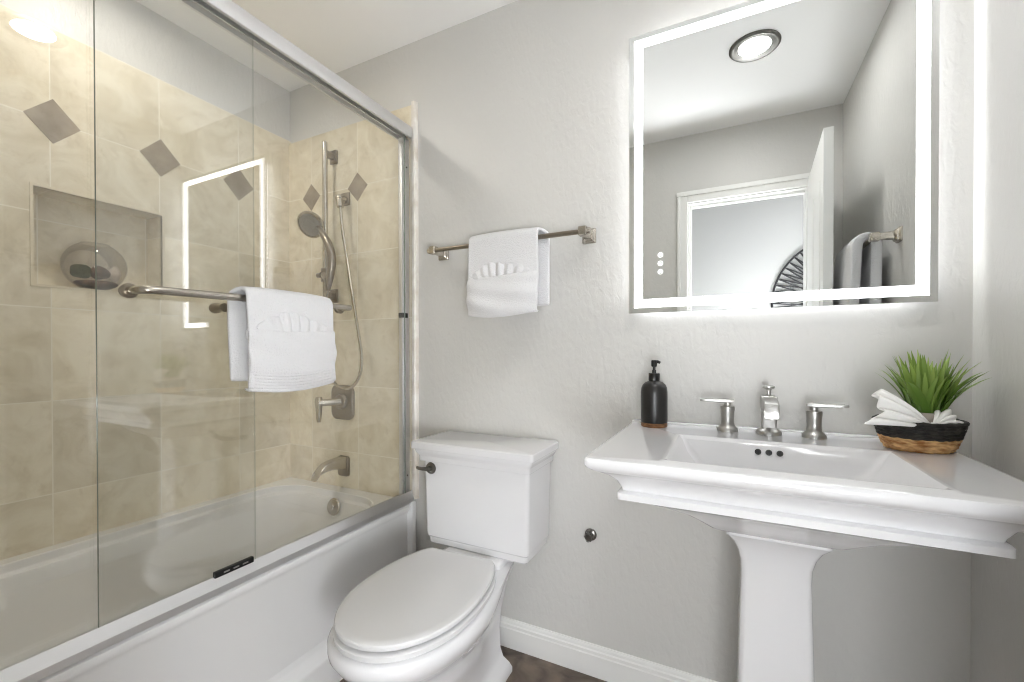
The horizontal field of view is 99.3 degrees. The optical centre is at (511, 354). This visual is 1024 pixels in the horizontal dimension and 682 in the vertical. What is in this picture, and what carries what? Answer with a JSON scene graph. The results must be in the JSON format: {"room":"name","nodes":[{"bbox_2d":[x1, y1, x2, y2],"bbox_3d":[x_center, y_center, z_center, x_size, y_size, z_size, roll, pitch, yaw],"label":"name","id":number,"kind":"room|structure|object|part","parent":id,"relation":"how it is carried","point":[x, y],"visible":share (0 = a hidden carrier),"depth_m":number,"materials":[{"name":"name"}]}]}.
{"room":"bathroom","nodes":[
{"label":"bathroom","id":0,"kind":"room"},
{"bbox_2d":[0,0,290,559],"bbox_3d":[-1.560,-0.104,1.612,0.268,2.440,1.460,0,0,27],"label":"wall","id":1,"kind":"structure","parent":0,"point":[192,193],"depth_m":1.61,"materials":[{"name":"stone"}]},
{"bbox_2d":[60,242,127,289],"bbox_3d":[-1.495,-0.311,1.559,0.176,0.167,0.176,0,0,27],"label":"glass globe","id":2,"kind":"object","parent":1,"relation":"on","point":[79,242],"visible":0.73,"depth_m":1.56},
{"bbox_2d":[73,280,117,289],"bbox_3d":[-1.495,-0.248,1.557,0.107,0.031,0.118,0,0,27],"label":"stone","id":3,"kind":"object","parent":2,"relation":"in","point":[101,285],"visible":0.96,"depth_m":1.53,"materials":[{"name":"grey stone"}]},
{"bbox_2d":[70,264,90,278],"bbox_3d":[-1.502,-0.288,1.513,0.039,0.048,0.055,0,0,27],"label":"moss ball","id":4,"kind":"object","parent":3,"relation":"on","point":[76,270],"visible":1,"depth_m":1.50,"materials":[{"name":"green plant"}]},
{"bbox_2d":[91,265,110,279],"bbox_3d":[-1.476,-0.291,1.558,0.048,0.051,0.058,0,0,27],"label":"stone","id":5,"kind":"object","parent":3,"relation":"on","point":[102,273],"visible":0.89,"depth_m":1.55,"materials":[{"name":"grey stone"}]},
{"bbox_2d":[109,267,120,281],"bbox_3d":[-1.462,-0.293,1.599,0.037,0.057,0.037,0,0,-17],"label":"shell","id":6,"kind":"object","parent":3,"relation":"on","point":[115,276],"visible":0.91,"depth_m":1.59,"materials":[{"name":"beige"}]},
{"bbox_2d":[135,0,516,91],"bbox_3d":[-0.353,-1.372,1.067,2.910,0.100,1.580,0,0,27],"label":"ceiling","id":7,"kind":"structure","parent":0,"point":[341,35],"depth_m":1.75,"materials":[{"name":"white paint"}]},
{"bbox_2d":[340,645,606,681],"bbox_3d":[-0.350,1.168,1.084,2.910,0.100,1.580,0,0,27],"label":"floor","id":8,"kind":"structure","parent":0,"point":[525,667],"depth_m":1.53,"materials":[{"name":"brown stone"}]},
{"bbox_2d":[0,477,415,681],"bbox_3d":[-1.083,0.870,1.381,0.800,0.494,1.435,0,0,27],"label":"bathtub","id":9,"kind":"object","parent":8,"relation":"on","point":[275,625],"visible":0.82,"depth_m":1.42,"materials":[{"name":"white ceramic"}]},
{"bbox_3d":[-0.795,0.680,1.935,0.076,0.075,0.026,0,0,27],"label":"overflow plate","id":10,"kind":"part","parent":9,"relation":"part of","materials":[{"name":"silver metal"}]},
{"bbox_2d":[327,430,558,681],"bbox_3d":[-0.211,0.714,1.330,0.479,0.804,0.750,0,0,27],"label":"toilet","id":11,"kind":"object","parent":8,"relation":"on","point":[429,614],"visible":1,"depth_m":1.38,"materials":[{"name":"white ceramic"}]},
{"bbox_3d":[-0.266,0.693,1.224,0.366,0.018,0.496,0,0,27],"label":"seat","id":12,"kind":"part","parent":11,"relation":"part of","materials":[{"name":"white plastic"}]},
{"bbox_3d":[-0.264,0.678,1.230,0.360,0.034,0.500,0,0,27],"label":"seat lid","id":13,"kind":"part","parent":11,"relation":"part of","materials":[{"name":"white plastic"}]},
{"bbox_3d":[-0.222,0.910,1.324,0.394,0.412,0.727,0,0,27],"label":"bowl","id":14,"kind":"part","parent":11,"relation":"part of","materials":[{"name":"white ceramic"}]},
{"bbox_3d":[-0.306,0.407,1.544,0.063,0.042,0.038,0,0,27],"label":"flush lever","id":15,"kind":"part","parent":11,"relation":"part of","materials":[{"name":"silver metal"}]},
{"bbox_3d":[-0.097,0.347,1.557,0.479,0.073,0.238,0,0,27],"label":"tank lid","id":16,"kind":"part","parent":11,"relation":"part of","materials":[{"name":"white ceramic"}]},
{"bbox_3d":[-0.089,0.532,1.568,0.417,0.304,0.201,0,0,27],"label":"tank","id":17,"kind":"part","parent":11,"relation":"part of","materials":[{"name":"white ceramic"}]},
{"bbox_2d":[584,419,1023,681],"bbox_3d":[0.616,0.667,1.030,0.755,0.900,0.562,0,0,27],"label":"pedestal sink","id":18,"kind":"object","parent":8,"relation":"on","point":[786,501],"visible":0.97,"depth_m":0.92,"materials":[{"name":"white ceramic"}]},
{"bbox_2d":[641,360,667,427],"bbox_3d":[0.434,0.119,1.329,0.078,0.202,0.078,0,0,27],"label":"soap dispenser","id":19,"kind":"object","parent":18,"relation":"on","point":[654,393],"visible":1,"depth_m":1.30,"materials":[{"name":"black"}]},
{"bbox_2d":[641,381,667,423],"bbox_3d":[0.434,0.144,1.329,0.078,0.127,0.078,0,0,27],"label":"bottle","id":20,"kind":"object","parent":19,"relation":"attached to","point":[654,394],"depth_m":1.30,"materials":[{"name":"black glass"}]},
{"bbox_2d":[700,385,848,439],"bbox_3d":[0.696,0.154,1.175,0.349,0.134,0.126,0,0,27],"label":"widespread faucet","id":21,"kind":"object","parent":18,"relation":"on","point":[769,404],"visible":1,"depth_m":1.16,"materials":[{"name":"silver metal"}]},
{"bbox_3d":[0.594,0.134,1.261,0.090,0.011,0.027,0,0,23],"label":"lever","id":22,"kind":"part","parent":21,"relation":"part of","materials":[{"name":"silver metal"}]},
{"bbox_3d":[0.696,0.168,1.175,0.064,0.106,0.126,0,0,27],"label":"spout","id":23,"kind":"part","parent":21,"relation":"part of","materials":[{"name":"silver metal"}]},
{"bbox_3d":[0.712,0.102,1.206,0.030,0.030,0.030,0,0,27],"label":"lift rod","id":24,"kind":"part","parent":21,"relation":"part of","materials":[{"name":"silver metal"}]},
{"bbox_3d":[0.823,0.135,1.135,0.090,0.011,0.027,0,0,30],"label":"lever","id":25,"kind":"part","parent":21,"relation":"part of","materials":[{"name":"silver metal"}]},
{"bbox_2d":[584,422,1023,558],"bbox_3d":[0.616,0.318,1.027,0.755,0.196,0.561,0,0,27],"label":"basin","id":26,"kind":"object","parent":18,"relation":"in","point":[842,491],"depth_m":0.86,"materials":[{"name":"white ceramic"}]},
{"bbox_2d":[871,414,969,453],"bbox_3d":[0.951,0.186,1.018,0.175,0.073,0.160,0,0,27],"label":"woven basket","id":27,"kind":"object","parent":18,"relation":"on","point":[928,438],"visible":0.89,"depth_m":0.96,"materials":[{"name":"wicker"}]},
{"bbox_2d":[864,389,965,430],"bbox_3d":[0.899,0.129,0.979,0.207,0.101,0.064,0,0,8],"label":"folded washcloth","id":28,"kind":"object","parent":27,"relation":"in","point":[897,412],"visible":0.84,"depth_m":0.96,"materials":[{"name":"white fabric"}]},
{"bbox_2d":[875,349,991,422],"bbox_3d":[0.981,0.099,1.022,0.222,0.223,0.221,0,0,27],"label":"potted grass","id":29,"kind":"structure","parent":27,"relation":"in","point":[928,389],"depth_m":0.99,"materials":[{"name":"green plant"}]},
{"bbox_2d":[921,413,934,422],"bbox_3d":[0.973,0.173,1.022,0.084,0.076,0.084,0,0,27],"label":"pot","id":30,"kind":"object","parent":29,"relation":"attached to","point":[929,416],"depth_m":0.99,"materials":[{"name":"white ceramic"}]},
{"bbox_2d":[289,0,974,681],"bbox_3d":[-0.028,-0.106,1.723,2.910,2.440,0.133,0,0,27],"label":"wall","id":31,"kind":"structure","parent":0,"point":[523,105],"depth_m":1.52,"materials":[{"name":"grey paint"}]},
{"bbox_2d":[0,0,414,681],"bbox_3d":[-0.764,-0.166,1.215,0.071,1.588,1.433,0,0,27],"label":"shower door frame","id":32,"kind":"object","parent":31,"relation":"attached to","point":[229,16],"visible":1,"depth_m":1.31,"materials":[{"name":"silver metal"}]},
{"bbox_2d":[93,0,405,627],"bbox_3d":[-0.758,-0.153,1.195,0.144,1.531,1.390,0,0,27],"label":"door","id":33,"kind":"structure","parent":32,"relation":"in","point":[127,290],"depth_m":0.98,"materials":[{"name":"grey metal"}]},
{"bbox_2d":[227,286,336,391],"bbox_3d":[-0.641,-0.039,1.252,0.094,0.290,0.297,0,0,27],"label":"hand towel","id":34,"kind":"object","parent":33,"relation":"hanging from","point":[279,340],"visible":0.99,"depth_m":1.20,"materials":[{"name":"white fabric"}]},
{"bbox_3d":[-0.769,-0.932,1.208,0.066,0.056,1.426,0,0,27],"label":"header rail","id":35,"kind":"part","parent":32,"relation":"part of","materials":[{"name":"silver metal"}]},
{"bbox_2d":[316,141,337,302],"bbox_3d":[-0.833,-0.597,1.990,0.089,0.750,0.146,0,0,-40],"label":"slide rail","id":36,"kind":"object","parent":31,"relation":"attached to","point":[332,156],"visible":0.68,"depth_m":1.99,"materials":[{"name":"silver metal"}]},
{"bbox_2d":[297,211,335,290],"bbox_3d":[-0.864,-0.457,1.937,0.204,0.357,0.089,0,0,27],"label":"shower","id":37,"kind":"object","parent":36,"relation":"attached to","point":[310,224],"visible":1,"depth_m":1.92,"materials":[{"name":"silver metal"}]},
{"bbox_3d":[-0.828,-0.432,1.923,0.126,0.307,0.044,0,0,27],"label":"handle","id":38,"kind":"part","parent":37,"relation":"part of","materials":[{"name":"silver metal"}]},
{"bbox_2d":[311,455,349,481],"bbox_3d":[-0.820,0.521,1.953,0.066,0.092,0.172,0,0,27],"label":"tub spout","id":39,"kind":"object","parent":31,"relation":"attached to","point":[341,463],"visible":1,"depth_m":1.96,"materials":[{"name":"silver metal"}]},
{"bbox_2d":[315,385,354,421],"bbox_3d":[-0.812,0.226,1.983,0.144,0.163,0.109,0,0,27],"label":"shower valve","id":40,"kind":"object","parent":31,"relation":"attached to","point":[342,402],"visible":0.97,"depth_m":2.00,"materials":[{"name":"silver metal"}]},
{"bbox_3d":[-0.841,0.251,1.986,0.110,0.113,0.039,0,0,-32],"label":"lever handle","id":41,"kind":"part","parent":40,"relation":"part of","materials":[{"name":"silver metal"}]},
{"bbox_2d":[335,192,349,207],"bbox_3d":[-0.778,-0.702,1.982,0.064,0.086,0.069,0,0,27],"label":"bracket","id":42,"kind":"object","parent":31,"relation":"attached to","point":[342,200],"depth_m":1.97,"materials":[{"name":"silver metal"}]},
{"bbox_2d":[325,206,362,389],"bbox_3d":[-0.748,-0.251,1.938,0.191,0.824,0.051,0,0,5],"label":"shower hose","id":43,"kind":"object","parent":42,"relation":"hanging from","point":[353,385],"visible":0.8,"depth_m":1.93,"materials":[{"name":"silver metal"}]},
{"bbox_3d":[-0.769,-0.716,2.010,0.054,0.060,0.009,0,0,27],"label":"wall plate","id":44,"kind":"part","parent":42,"relation":"part of","materials":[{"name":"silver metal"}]},
{"bbox_2d":[411,101,418,498],"bbox_3d":[-0.412,-0.226,1.843,0.025,1.678,0.019,0,0,27],"label":"trim","id":45,"kind":"structure","parent":31,"relation":"attached to","point":[414,105],"depth_m":1.84,"materials":[{"name":"stone"}]},
{"bbox_2d":[427,225,595,260],"bbox_3d":[-0.024,-0.410,1.610,0.661,0.050,0.087,0,0,27],"label":"towel bar","id":46,"kind":"object","parent":31,"relation":"attached to","point":[588,234],"visible":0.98,"depth_m":1.50,"materials":[{"name":"silver metal"}]},
{"bbox_3d":[-0.298,-0.410,1.747,0.048,0.050,0.087,0,0,27],"label":"post","id":47,"kind":"part","parent":46,"relation":"part of","materials":[{"name":"silver metal"}]},
{"bbox_2d":[466,227,549,317],"bbox_3d":[-0.020,-0.288,1.552,0.309,0.314,0.089,0,0,27],"label":"hand towel","id":48,"kind":"object","parent":46,"relation":"hanging from","point":[509,270],"visible":1,"depth_m":1.52,"materials":[{"name":"white fabric"}]},
{"bbox_3d":[0.250,-0.409,1.474,0.048,0.050,0.087,0,0,27],"label":"post","id":49,"kind":"part","parent":46,"relation":"part of","materials":[{"name":"silver metal"}]},
{"bbox_2d":[584,528,596,541],"bbox_3d":[0.268,0.628,1.501,0.042,0.042,0.036,0,0,27],"label":"shutoff valve","id":50,"kind":"object","parent":31,"relation":"attached to","point":[590,535],"visible":1,"depth_m":1.50,"materials":[{"name":"silver metal"}]},
{"bbox_3d":[0.266,0.628,1.497,0.033,0.030,0.028,0,0,27],"label":"knob","id":51,"kind":"part","parent":50,"relation":"part of","materials":[{"name":"silver metal"}]},
{"bbox_2d":[500,615,716,681],"bbox_3d":[0.365,1.062,1.467,1.706,0.106,0.014,0,0,27],"label":"baseboard","id":52,"kind":"structure","parent":31,"relation":"attached to","point":[594,660],"depth_m":1.52,"materials":[{"name":"white paint"}]},
{"bbox_2d":[629,0,939,313],"bbox_3d":[0.728,-0.578,1.262,0.757,0.892,0.036,0,0,27],"label":"mirror","id":53,"kind":"object","parent":31,"relation":"attached to","point":[783,153],"visible":1,"depth_m":1.22,"materials":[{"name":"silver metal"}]},
{"bbox_2d":[971,0,1023,681],"bbox_3d":[0.870,-0.099,0.399,0.120,2.440,1.460,0,0,27],"label":"wall","id":54,"kind":"structure","parent":0,"point":[997,583],"depth_m":0.97,"materials":[{"name":"grey paint"}]}
]}

